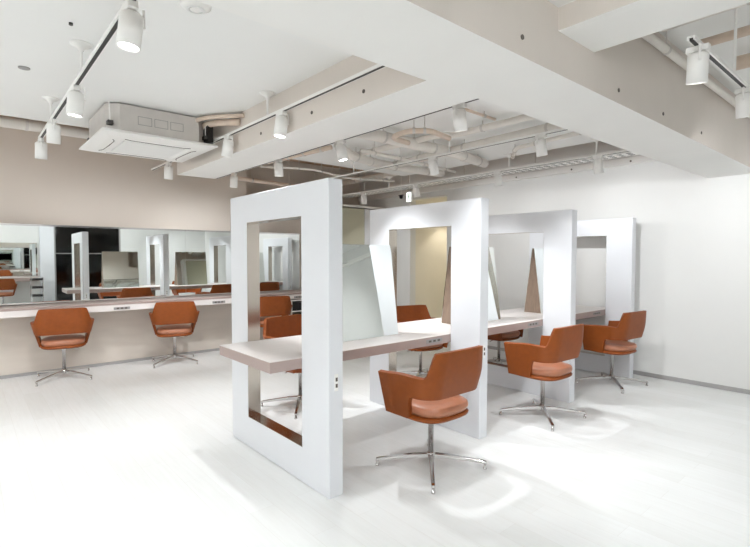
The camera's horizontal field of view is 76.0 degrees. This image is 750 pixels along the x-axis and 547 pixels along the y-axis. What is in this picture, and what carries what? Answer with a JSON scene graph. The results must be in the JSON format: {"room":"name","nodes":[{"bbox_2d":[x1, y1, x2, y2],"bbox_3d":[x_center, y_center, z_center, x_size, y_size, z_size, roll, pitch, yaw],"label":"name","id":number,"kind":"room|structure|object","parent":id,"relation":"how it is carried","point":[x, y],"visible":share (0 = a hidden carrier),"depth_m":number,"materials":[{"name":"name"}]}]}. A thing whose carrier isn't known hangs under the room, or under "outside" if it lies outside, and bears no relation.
{"room":"salon","nodes":[
{"label":"salon","id":0,"kind":"room"},
{"bbox_2d":[0,127,358,305],"bbox_3d":[-4.159,-0.415,7.043,10.490,3.420,0.800,-2,3,-41],"label":"wall","id":1,"kind":"structure","parent":0,"point":[73,186],"depth_m":6.86,"materials":[{"name":"beige paint"}]},
{"bbox_2d":[0,223,185,305],"bbox_3d":[-5.162,-0.099,5.545,5.800,1.020,0.097,-2,3,-40],"label":"wall mirror","id":2,"kind":"object","parent":1,"relation":"attached to","point":[39,263],"visible":1,"depth_m":6.54,"materials":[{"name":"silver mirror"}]},
{"bbox_2d":[0,348,219,378],"bbox_3d":[-4.411,1.301,6.331,8.700,0.040,0.045,-2,3,-41],"label":"baseboard","id":3,"kind":"structure","parent":1,"relation":"attached to","point":[215,349],"depth_m":6.83,"materials":[{"name":"grey"}]},
{"bbox_2d":[0,303,276,375],"bbox_3d":[-4.416,0.901,6.322,8.700,0.760,0.030,-2,3,-41],"label":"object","id":4,"kind":"structure","parent":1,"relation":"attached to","point":[125,334],"depth_m":6.88,"materials":[{"name":"beige paint"}]},
{"bbox_2d":[0,290,301,318],"bbox_3d":[-4.243,0.458,6.121,8.680,0.110,0.536,-2,3,-41],"label":"countertop","id":5,"kind":"structure","parent":1,"relation":"attached to","point":[24,310],"depth_m":6.55,"materials":[{"name":"laminate"}]},
{"bbox_2d":[185,230,299,295],"bbox_3d":[-2.166,-0.187,8.057,2.018,1.020,0.096,-2,3,-40],"label":"wall mirror","id":6,"kind":"object","parent":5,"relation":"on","point":[207,252],"visible":0.67,"depth_m":7.79,"materials":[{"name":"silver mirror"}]},
{"bbox_2d":[285,159,362,170],"bbox_3d":[-0.574,-2.053,2.968,10.590,0.150,11.760,-2,3,-41],"label":"ceiling pipe","id":7,"kind":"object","parent":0,"point":[292,160],"depth_m":9.78,"materials":[{"name":"white metal"}]},
{"bbox_2d":[406,175,412,201],"bbox_3d":[0.536,-1.619,7.436,0.039,1.015,0.110,-2,3,-41],"label":"exit sign","id":8,"kind":"object","parent":7,"relation":"hanging from","point":[409,195],"visible":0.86,"depth_m":7.44,"materials":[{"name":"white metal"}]},
{"bbox_2d":[342,149,638,197],"bbox_3d":[1.279,-1.769,7.238,0.222,0.721,5.800,-2,3,-41],"label":"cable tray","id":9,"kind":"object","parent":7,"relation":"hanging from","point":[624,154],"visible":0.62,"depth_m":6.53,"materials":[{"name":"white metal"}]},
{"bbox_2d":[0,342,749,546],"bbox_3d":[-0.079,1.472,3.589,12.090,0.100,11.860,-2,3,-41],"label":"floor","id":10,"kind":"structure","parent":0,"point":[133,454],"depth_m":3.41,"materials":[{"name":"white wood"}]},
{"bbox_2d":[30,307,93,386],"bbox_3d":[-3.947,0.874,6.082,0.671,0.913,0.592,-1,2,-33],"label":"salon chair","id":11,"kind":"object","parent":10,"relation":"on","point":[47,322],"visible":1,"depth_m":5.88,"materials":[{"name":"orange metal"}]},
{"bbox_2d":[41,334,84,346],"bbox_3d":[-3.954,0.849,6.092,0.472,0.090,0.502,-1,2,-33],"label":"seat cushion","id":12,"kind":"object","parent":11,"relation":"on","point":[76,340],"depth_m":5.95,"materials":[{"name":"leather"}]},
{"bbox_2d":[149,301,199,367],"bbox_3d":[-2.921,0.842,6.989,0.671,0.913,0.592,-1,2,-26],"label":"salon chair","id":13,"kind":"object","parent":10,"relation":"on","point":[180,312],"visible":1,"depth_m":6.77,"materials":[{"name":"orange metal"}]},
{"bbox_2d":[157,325,191,334],"bbox_3d":[-2.927,0.817,7.001,0.472,0.090,0.502,-1,2,-26],"label":"seat cushion","id":14,"kind":"object","parent":13,"relation":"on","point":[170,329],"depth_m":6.83,"materials":[{"name":"leather"}]},
{"bbox_2d":[260,296,292,326],"bbox_3d":[-1.730,0.809,7.934,0.671,0.913,0.592,-1,2,-26],"label":"salon chair","id":15,"kind":"object","parent":10,"relation":"on","point":[269,305],"visible":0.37,"depth_m":7.68,"materials":[{"name":"orange leather"}]},
{"bbox_2d":[260,317,268,324],"bbox_3d":[-1.736,0.784,7.945,0.472,0.090,0.502,-1,2,-26],"label":"seat cushion","id":16,"kind":"object","parent":15,"relation":"on","point":[261,319],"depth_m":7.73,"materials":[{"name":"leather"}]},
{"bbox_2d":[261,314,301,418],"bbox_3d":[-0.773,0.916,4.953,0.592,0.913,0.671,2,3,42],"label":"salon chair","id":17,"kind":"object","parent":10,"relation":"on","point":[288,325],"visible":0.3,"depth_m":5.01,"materials":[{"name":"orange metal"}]},
{"bbox_2d":[230,178,342,498],"bbox_3d":[-0.718,0.401,3.599,0.111,2.040,1.457,-2,3,-41],"label":"frame","id":18,"kind":"object","parent":10,"relation":"on","point":[314,457],"visible":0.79,"depth_m":3.21,"materials":[{"name":"white paint"}]},
{"bbox_2d":[334,374,337,390],"bbox_3d":[-0.247,0.696,3.061,0.028,0.110,0.005,-2,3,-41],"label":"switch plate","id":19,"kind":"object","parent":18,"relation":"attached to","point":[335,375],"depth_m":3.06,"materials":[{"name":"white plastic"}]},
{"bbox_2d":[290,299,301,314],"bbox_3d":[-1.411,0.845,8.503,0.400,0.800,0.400,-2,3,-41],"label":"shelf unit","id":20,"kind":"object","parent":10,"relation":"on","point":[291,299],"visible":0.08,"depth_m":8.29,"materials":[{"name":"white metal"}]},
{"bbox_2d":[292,301,301,310],"bbox_3d":[-1.398,0.569,8.477,0.330,0.135,0.340,-2,3,-41],"label":"storage box","id":21,"kind":"object","parent":20,"relation":"on","point":[297,305],"visible":0.37,"depth_m":8.31,"materials":[{"name":"black plastic"}]},
{"bbox_2d":[342,204,383,244],"bbox_3d":[-0.386,-0.062,9.549,1.360,2.540,0.300,-2,3,-41],"label":"wall","id":22,"kind":"structure","parent":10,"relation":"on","point":[355,218],"depth_m":9.36,"materials":[{"name":"beige paint"}]},
{"bbox_2d":[397,305,447,376],"bbox_3d":[0.570,0.879,6.015,0.671,0.913,0.592,-1,2,-26],"label":"salon chair","id":23,"kind":"object","parent":10,"relation":"on","point":[406,313],"visible":0.34,"depth_m":6.18,"materials":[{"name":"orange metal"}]},
{"bbox_2d":[418,343,442,348],"bbox_3d":[0.576,0.855,6.002,0.472,0.090,0.502,-1,2,-26],"label":"seat cushion","id":24,"kind":"object","parent":23,"relation":"on","point":[439,346],"depth_m":5.80,"materials":[{"name":"leather"}]},
{"bbox_2d":[370,198,488,438],"bbox_3d":[0.454,0.366,4.606,0.111,2.040,1.457,-2,3,-41],"label":"frame","id":25,"kind":"object","parent":10,"relation":"on","point":[468,219],"visible":0.59,"depth_m":4.17,"materials":[{"name":"white paint"}]},
{"bbox_2d":[375,345,486,493],"bbox_3d":[0.412,0.969,3.514,0.671,0.913,0.592,-2,3,-41],"label":"salon chair","id":26,"kind":"object","parent":10,"relation":"on","point":[435,398],"visible":1,"depth_m":3.31,"materials":[{"name":"leather"}]},
{"bbox_2d":[412,395,467,417],"bbox_3d":[0.403,0.944,3.523,0.472,0.090,0.502,-2,3,-41],"label":"seat cushion","id":27,"kind":"object","parent":26,"relation":"on","point":[456,406],"depth_m":3.33,"materials":[{"name":"leather"}]},
{"bbox_2d":[487,329,523,363],"bbox_3d":[1.736,0.854,6.727,0.671,0.913,0.592,-2,3,-41],"label":"salon chair","id":28,"kind":"object","parent":10,"relation":"on","point":[512,335],"visible":0.34,"depth_m":6.55,"materials":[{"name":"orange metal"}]},
{"bbox_2d":[502,330,519,338],"bbox_3d":[1.745,0.830,6.716,0.472,0.090,0.502,-2,3,-41],"label":"seat cushion","id":29,"kind":"object","parent":28,"relation":"on","point":[512,334],"depth_m":6.51,"materials":[{"name":"leather"}]},
{"bbox_2d":[487,209,576,402],"bbox_3d":[1.625,0.330,5.612,0.111,2.040,1.457,-2,3,-41],"label":"frame","id":30,"kind":"object","parent":10,"relation":"on","point":[559,228],"visible":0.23,"depth_m":5.18,"materials":[{"name":"white paint"}]},
{"bbox_2d":[220,305,604,373],"bbox_3d":[0.990,0.546,5.083,5.104,0.076,0.819,-2,3,-41],"label":"countertop","id":31,"kind":"structure","parent":30,"relation":"attached to","point":[274,355],"depth_m":3.88,"materials":[{"name":"beige laminate"}]},
{"bbox_2d":[342,244,397,341],"bbox_3d":[-0.141,0.148,4.096,0.711,0.789,0.236,-2,3,-41],"label":"mirror","id":32,"kind":"object","parent":31,"relation":"on","point":[369,305],"visible":0.64,"depth_m":4.08,"materials":[{"name":"silver mirror"}]},
{"bbox_2d":[441,247,500,323],"bbox_3d":[1.031,0.113,5.103,0.711,0.789,0.236,-2,3,-41],"label":"mirror","id":33,"kind":"object","parent":31,"relation":"on","point":[493,300],"visible":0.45,"depth_m":5.17,"materials":[{"name":"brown mirror"}]},
{"bbox_2d":[524,248,543,312],"bbox_3d":[2.202,0.077,6.109,0.711,0.789,0.236,-2,3,-41],"label":"mirror","id":34,"kind":"object","parent":31,"relation":"on","point":[534,293],"visible":0.38,"depth_m":5.88,"materials":[{"name":"brown mirror"}]},
{"bbox_2d":[499,324,585,431],"bbox_3d":[1.624,0.929,4.635,0.671,0.913,0.592,-2,3,-38],"label":"salon chair","id":35,"kind":"object","parent":10,"relation":"on","point":[543,362],"visible":1,"depth_m":4.44,"materials":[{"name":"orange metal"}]},
{"bbox_2d":[532,362,572,376],"bbox_3d":[1.616,0.904,4.644,0.472,0.090,0.502,-2,3,-38],"label":"seat cushion","id":36,"kind":"object","parent":35,"relation":"on","point":[560,369],"depth_m":4.45,"materials":[{"name":"leather"}]},
{"bbox_2d":[528,217,635,377],"bbox_3d":[2.797,0.295,6.619,0.111,2.040,1.457,-2,3,-41],"label":"frame","id":37,"kind":"object","parent":10,"relation":"on","point":[620,233],"visible":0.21,"depth_m":6.19,"materials":[{"name":"white paint"}]},
{"bbox_2d":[576,310,647,393],"bbox_3d":[2.867,0.889,5.795,0.671,0.913,0.592,-1,3,-35],"label":"salon chair","id":38,"kind":"object","parent":10,"relation":"on","point":[612,339],"visible":0.98,"depth_m":5.61,"materials":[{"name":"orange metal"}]},
{"bbox_2d":[604,339,636,351],"bbox_3d":[2.860,0.864,5.805,0.472,0.090,0.502,-1,3,-35],"label":"seat cushion","id":39,"kind":"object","parent":38,"relation":"on","point":[609,345],"depth_m":5.61,"materials":[{"name":"leather"}]},
{"bbox_2d":[0,0,749,175],"bbox_3d":[0.384,-1.488,1.873,10.290,0.340,8.420,-2,3,-41],"label":"ceiling","id":40,"kind":"structure","parent":0,"point":[218,61],"depth_m":3.20,"materials":[{"name":"paint"}]},
{"bbox_2d":[18,66,29,70],"bbox_3d":[-2.329,-1.365,3.185,0.070,0.012,0.070,-2,3,-41],"label":"sprinkler cover","id":41,"kind":"object","parent":40,"relation":"attached to","point":[19,67],"visible":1,"depth_m":3.18,"materials":[{"name":"grey plastic"}]},
{"bbox_2d":[0,115,88,138],"bbox_3d":[-4.337,-1.666,3.677,5.390,0.680,0.120,-2,3,-41],"label":"pipe","id":42,"kind":"object","parent":40,"relation":"hanging from","point":[5,121],"visible":0.46,"depth_m":4.57,"materials":[{"name":"metal"}]},
{"bbox_2d":[38,0,138,137],"bbox_3d":[-1.595,-1.250,2.673,0.120,0.194,4.400,-2,3,-41],"label":"track","id":43,"kind":"object","parent":40,"relation":"hanging from","point":[110,32],"visible":0.89,"depth_m":2.78,"materials":[{"name":"white metal"}]},
{"bbox_2d":[35,137,46,159],"bbox_3d":[-3.006,-1.119,4.319,0.094,0.188,0.127,-2,3,-41],"label":"track spotlight","id":44,"kind":"object","parent":43,"relation":"attached to","point":[40,145],"visible":1,"depth_m":4.29,"materials":[{"name":"white metal"}]},
{"bbox_2d":[46,118,60,143],"bbox_3d":[-2.497,-1.098,3.728,0.095,0.188,0.127,-2,3,-41],"label":"track spotlight","id":45,"kind":"object","parent":43,"relation":"attached to","point":[53,130],"visible":1,"depth_m":3.69,"materials":[{"name":"white metal"}]},
{"bbox_2d":[66,84,85,117],"bbox_3d":[-1.872,-1.073,2.997,0.105,0.184,0.102,-2,3,-41],"label":"track spotlight","id":46,"kind":"object","parent":43,"relation":"attached to","point":[76,99],"visible":1,"depth_m":2.96,"materials":[{"name":"white metal"}]},
{"bbox_2d":[116,0,145,52],"bbox_3d":[-1.031,-1.037,2.018,0.104,0.185,0.104,0,2,-1],"label":"track spotlight","id":47,"kind":"object","parent":43,"relation":"attached to","point":[131,25],"visible":1,"depth_m":1.99,"materials":[{"name":"white metal"}]},
{"bbox_2d":[79,101,217,162],"bbox_3d":[-2.092,-1.266,4.409,0.940,0.280,0.940,-2,3,-41],"label":"air conditioner","id":48,"kind":"object","parent":40,"relation":"attached to","point":[115,128],"visible":0.99,"depth_m":4.15,"materials":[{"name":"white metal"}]},
{"bbox_2d":[111,140,184,157],"bbox_3d":[-2.092,-1.137,4.414,0.500,0.010,0.500,-2,3,-41],"label":"grille","id":49,"kind":"object","parent":48,"relation":"attached to","point":[123,146],"depth_m":4.38,"materials":[{"name":"paint"}]},
{"bbox_2d":[195,113,243,129],"bbox_3d":[-1.418,-1.321,4.270,0.654,0.144,0.183,1,2,33],"label":"insulated pipe","id":50,"kind":"object","parent":48,"relation":"attached to","point":[221,122],"visible":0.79,"depth_m":4.21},
{"bbox_2d":[179,0,211,14],"bbox_3d":[-0.893,-1.324,2.390,0.150,0.026,0.150,-2,3,-41],"label":"smoke detector","id":51,"kind":"object","parent":40,"relation":"attached to","point":[195,7],"visible":0.99,"depth_m":2.37,"materials":[{"name":"white plastic"}]},
{"bbox_2d":[237,176,295,186],"bbox_3d":[-1.394,-1.770,7.704,2.014,0.755,0.250,-2,3,-41],"label":"pipe","id":52,"kind":"object","parent":40,"relation":"hanging from","point":[240,178],"visible":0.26,"depth_m":7.40,"materials":[{"name":"metal"}]},
{"bbox_2d":[151,64,385,169],"bbox_3d":[-1.275,-1.305,4.200,0.120,0.194,4.500,-2,3,-41],"label":"track","id":53,"kind":"object","parent":40,"relation":"hanging from","point":[267,94],"visible":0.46,"depth_m":3.36,"materials":[{"name":"white metal"}]},
{"bbox_2d":[164,162,172,179],"bbox_3d":[-2.346,-1.159,5.453,0.096,0.188,0.127,-2,3,-41],"label":"track spotlight","id":54,"kind":"object","parent":53,"relation":"attached to","point":[168,169],"visible":1,"depth_m":5.42,"materials":[{"name":"white metal"}]},
{"bbox_2d":[221,135,233,157],"bbox_3d":[-1.299,-1.115,4.232,0.103,0.188,0.122,-2,3,-41],"label":"track spotlight","id":55,"kind":"object","parent":53,"relation":"attached to","point":[228,144],"visible":1,"depth_m":4.20,"materials":[{"name":"white metal"}]},
{"bbox_2d":[273,110,288,138],"bbox_3d":[-0.688,-1.091,3.525,0.119,0.186,0.100,-2,3,-41],"label":"track spotlight","id":56,"kind":"object","parent":53,"relation":"attached to","point":[281,121],"visible":1,"depth_m":3.49,"materials":[{"name":"white metal"}]},
{"bbox_2d":[268,145,332,163],"bbox_3d":[-0.889,-1.383,5.473,1.176,0.129,0.060,2,3,44],"label":"conduit","id":57,"kind":"object","parent":40,"relation":"hanging from","point":[326,148],"visible":0.44,"depth_m":5.26,"materials":[{"name":"metal"}]},
{"bbox_2d":[177,55,475,178],"bbox_3d":[-0.825,-1.540,4.106,0.430,0.937,3.857,-2,3,-41],"label":"beam","id":58,"kind":"structure","parent":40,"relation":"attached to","point":[391,96],"depth_m":3.34,"materials":[{"name":"paint"}]},
{"bbox_2d":[261,163,394,181],"bbox_3d":[-0.579,-1.736,6.675,2.110,0.749,0.260,-2,3,-41],"label":"conduit","id":59,"kind":"object","parent":40,"relation":"hanging from","point":[262,166],"visible":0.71,"depth_m":6.52,"materials":[{"name":"metal"}]},
{"bbox_2d":[215,98,479,178],"bbox_3d":[-0.663,-1.326,4.792,0.120,0.194,4.600,-2,3,-41],"label":"track","id":60,"kind":"object","parent":40,"relation":"hanging from","point":[466,102],"visible":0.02,"depth_m":4.09,"materials":[{"name":"white metal"}]},
{"bbox_2d":[230,173,237,187],"bbox_3d":[-1.799,-1.183,6.121,0.099,0.188,0.126,-2,3,-41],"label":"track spotlight","id":61,"kind":"object","parent":60,"relation":"attached to","point":[233,178],"visible":0.98,"depth_m":6.09,"materials":[{"name":"white metal"}]},
{"bbox_2d":[274,159,282,176],"bbox_3d":[-1.053,-1.153,5.256,0.104,0.184,0.103,-2,3,-41],"label":"track spotlight","id":62,"kind":"object","parent":60,"relation":"attached to","point":[278,166],"visible":0.96,"depth_m":5.22,"materials":[{"name":"white metal"}]},
{"bbox_2d":[335,140,347,161],"bbox_3d":[-0.305,-1.120,4.389,0.113,0.188,0.114,-2,3,-41],"label":"track spotlight","id":63,"kind":"object","parent":60,"relation":"attached to","point":[340,148],"visible":0.97,"depth_m":4.35,"materials":[{"name":"white metal"}]},
{"bbox_2d":[452,103,467,131],"bbox_3d":[0.592,-1.082,3.347,0.126,0.188,0.101,-2,3,-41],"label":"track spotlight","id":64,"kind":"object","parent":60,"relation":"attached to","point":[459,113],"visible":0.94,"depth_m":3.31,"materials":[{"name":"white metal"}]},
{"bbox_2d":[342,169,396,185],"bbox_3d":[0.717,-1.866,7.477,0.125,0.545,4.500,-2,3,-41],"label":"air duct","id":65,"kind":"object","parent":40,"relation":"hanging from","point":[377,175],"visible":0.11,"depth_m":8.45,"materials":[{"name":"metal"}]},
{"bbox_2d":[334,143,444,176],"bbox_3d":[0.171,-1.379,5.878,0.353,0.165,2.238,2,3,37],"label":"duct","id":66,"kind":"object","parent":40,"relation":"hanging from","point":[355,156],"visible":0.75,"depth_m":5.92,"materials":[{"name":"metal"}]},
{"bbox_2d":[360,141,455,172],"bbox_3d":[0.466,-1.372,5.667,0.070,0.163,1.762,2,3,43],"label":"ceiling pipe","id":67,"kind":"object","parent":40,"relation":"hanging from","point":[374,152],"visible":0.85,"depth_m":5.42,"materials":[{"name":"metal"}]},
{"bbox_2d":[391,116,451,144],"bbox_3d":[0.392,-1.326,4.457,0.467,0.169,0.462,2,3,38],"label":"pipe","id":68,"kind":"object","parent":40,"relation":"hanging from","point":[395,137],"visible":0.97,"depth_m":4.30,"materials":[{"name":"metal"}]},
{"bbox_2d":[357,129,488,167],"bbox_3d":[0.641,-1.356,5.181,0.229,0.160,2.294,2,3,44],"label":"air duct","id":69,"kind":"object","parent":40,"relation":"hanging from","point":[384,137],"visible":0.69,"depth_m":4.97,"materials":[{"name":"metal"}]},
{"bbox_2d":[358,114,534,155],"bbox_3d":[0.713,-1.365,4.656,2.608,0.105,0.149,2,3,45],"label":"ceiling pipe","id":70,"kind":"object","parent":40,"relation":"hanging from","point":[521,118],"visible":0.46,"depth_m":4.49,"materials":[{"name":"metal"}]},
{"bbox_2d":[330,128,566,177],"bbox_3d":[0.247,-1.353,5.574,0.120,0.194,4.600,-2,3,-41],"label":"track","id":71,"kind":"object","parent":40,"relation":"hanging from","point":[560,129],"visible":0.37,"depth_m":4.90,"materials":[{"name":"white metal"}]},
{"bbox_2d":[428,157,438,174],"bbox_3d":[0.630,-1.146,5.143,0.122,0.188,0.103,-2,3,-41],"label":"track spotlight","id":72,"kind":"object","parent":71,"relation":"attached to","point":[433,166],"visible":1,"depth_m":5.11,"materials":[{"name":"white metal"}]},
{"bbox_2d":[535,134,547,156],"bbox_3d":[1.449,-1.112,4.189,0.127,0.188,0.100,-2,3,-41],"label":"track spotlight","id":73,"kind":"object","parent":71,"relation":"attached to","point":[540,141],"visible":1,"depth_m":4.15,"materials":[{"name":"white metal"}]},
{"bbox_2d":[196,0,749,177],"bbox_3d":[0.186,-1.468,2.104,10.290,0.937,0.499,-2,3,-41],"label":"beam","id":74,"kind":"structure","parent":40,"relation":"attached to","point":[474,48],"depth_m":2.52,"materials":[{"name":"paint"}]},
{"bbox_2d":[393,123,560,167],"bbox_3d":[1.020,-1.361,5.053,0.118,0.140,2.808,-2,3,-37],"label":"ceiling pipe","id":75,"kind":"object","parent":40,"relation":"hanging from","point":[545,127],"visible":0.47,"depth_m":4.76,"materials":[{"name":"metal"}]},
{"bbox_2d":[464,108,495,120],"bbox_3d":[0.822,-1.366,4.022,0.650,0.057,0.034,-2,3,-42],"label":"conduit","id":76,"kind":"object","parent":40,"relation":"hanging from","point":[484,115],"visible":0.54,"depth_m":4.09,"materials":[{"name":"metal"}]},
{"bbox_2d":[342,138,629,195],"bbox_3d":[1.032,-1.388,6.578,0.120,0.194,5.100,-2,3,-41],"label":"track","id":77,"kind":"object","parent":40,"relation":"hanging from","point":[508,155],"visible":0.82,"depth_m":5.86,"materials":[{"name":"white metal"}]},
{"bbox_2d":[361,193,366,203],"bbox_3d":[-0.185,-1.250,8.007,0.119,0.188,0.107,-2,3,-41],"label":"track spotlight","id":78,"kind":"object","parent":77,"relation":"attached to","point":[363,195],"visible":1,"depth_m":7.97,"materials":[{"name":"white metal"}]},
{"bbox_2d":[413,184,419,196],"bbox_3d":[0.612,-1.216,7.079,0.124,0.188,0.102,-2,3,-41],"label":"track spotlight","id":79,"kind":"object","parent":77,"relation":"attached to","point":[416,191],"visible":1,"depth_m":7.04,"materials":[{"name":"white metal"}]},
{"bbox_2d":[493,171,502,186],"bbox_3d":[1.537,-1.177,6.003,0.126,0.188,0.100,-2,3,-41],"label":"track spotlight","id":80,"kind":"object","parent":77,"relation":"attached to","point":[497,175],"visible":1,"depth_m":5.97,"materials":[{"name":"white metal"}]},
{"bbox_2d":[593,155,603,173],"bbox_3d":[2.352,-1.142,5.056,0.127,0.188,0.100,-2,3,-41],"label":"track spotlight","id":81,"kind":"object","parent":77,"relation":"attached to","point":[597,160],"visible":1,"depth_m":5.02,"materials":[{"name":"white metal"}]},
{"bbox_2d":[511,132,580,158],"bbox_3d":[1.757,-1.380,4.989,0.282,0.097,1.474,-1,2,-19],"label":"ceiling pipe","id":82,"kind":"object","parent":40,"relation":"hanging from","point":[571,134],"visible":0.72,"depth_m":4.86,"materials":[{"name":"metal"}]},
{"bbox_2d":[558,0,749,51],"bbox_3d":[2.462,-1.530,0.916,0.393,0.724,4.264,-2,3,-41],"label":"beam","id":83,"kind":"structure","parent":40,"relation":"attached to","point":[597,25],"depth_m":2.31,"materials":[{"name":"paint"}]},
{"bbox_2d":[642,31,749,117],"bbox_3d":[2.671,-1.587,3.850,3.660,0.161,0.062,-2,3,-41],"label":"pipe","id":84,"kind":"object","parent":40,"relation":"hanging from","point":[665,49],"visible":0.52,"depth_m":3.35,"materials":[{"name":"metal"}]},
{"bbox_2d":[662,2,749,31],"bbox_3d":[2.922,-1.489,1.470,0.125,0.185,3.701,-2,3,-41],"label":"pipe","id":85,"kind":"object","parent":40,"relation":"hanging from","point":[749,2],"visible":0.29,"depth_m":2.71,"materials":[{"name":"metal"}]},
{"bbox_2d":[687,8,749,87],"bbox_3d":[2.861,-1.416,3.466,3.480,0.474,0.120,-2,3,-41],"label":"track","id":86,"kind":"object","parent":40,"relation":"hanging from","point":[693,40],"visible":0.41,"depth_m":2.78,"materials":[{"name":"white metal"}]},
{"bbox_2d":[686,42,710,84],"bbox_3d":[1.627,-1.048,2.421,0.120,0.188,0.106,-2,3,-41],"label":"track spotlight","id":87,"kind":"object","parent":86,"relation":"attached to","point":[697,70],"visible":1,"depth_m":2.39,"materials":[{"name":"white metal"}]},
{"bbox_2d":[735,87,749,118],"bbox_3d":[2.325,-1.069,3.017,0.127,0.188,0.100,-2,3,-41],"label":"track spotlight","id":88,"kind":"object","parent":86,"relation":"attached to","point":[742,100],"visible":1,"depth_m":2.99,"materials":[{"name":"white metal"}]},
{"bbox_2d":[700,25,749,45],"bbox_3d":[3.351,-1.522,1.825,0.076,0.145,3.680,-2,3,-40],"label":"pipe","id":89,"kind":"object","parent":40,"relation":"hanging from","point":[744,31],"visible":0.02,"depth_m":3.08,"materials":[{"name":"metal"}]},
{"bbox_2d":[736,53,749,69],"bbox_3d":[3.252,-1.578,3.538,1.196,0.155,0.403,-1,2,-16],"label":"pipe","id":90,"kind":"object","parent":40,"relation":"hanging from","point":[742,61],"visible":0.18,"depth_m":3.50,"materials":[{"name":"metal"}]},
{"bbox_2d":[415,197,446,317],"bbox_3d":[1.548,-0.172,9.573,1.150,2.760,1.140,-2,3,-41],"label":"wall","id":91,"kind":"structure","parent":0,"point":[431,243],"depth_m":9.85,"materials":[{"name":"beige paint"}]},
{"bbox_2d":[359,141,749,389],"bbox_3d":[3.415,-0.387,6.395,0.150,3.420,11.660,-2,3,-41],"label":"wall","id":92,"kind":"structure","parent":0,"point":[692,258],"depth_m":6.12,"materials":[{"name":"white paint"}]},
{"bbox_2d":[358,156,655,201],"bbox_3d":[3.333,-1.471,6.284,0.070,0.085,11.260,-2,3,-41],"label":"beam","id":93,"kind":"structure","parent":92,"relation":"attached to","point":[638,159],"depth_m":7.38,"materials":[{"name":"paint"}]},
{"bbox_2d":[488,345,749,394],"bbox_3d":[3.548,1.307,6.174,0.014,0.050,10.660,-2,3,-41],"label":"baseboard","id":94,"kind":"structure","parent":92,"relation":"attached to","point":[699,383],"depth_m":5.85,"materials":[{"name":"grey"}]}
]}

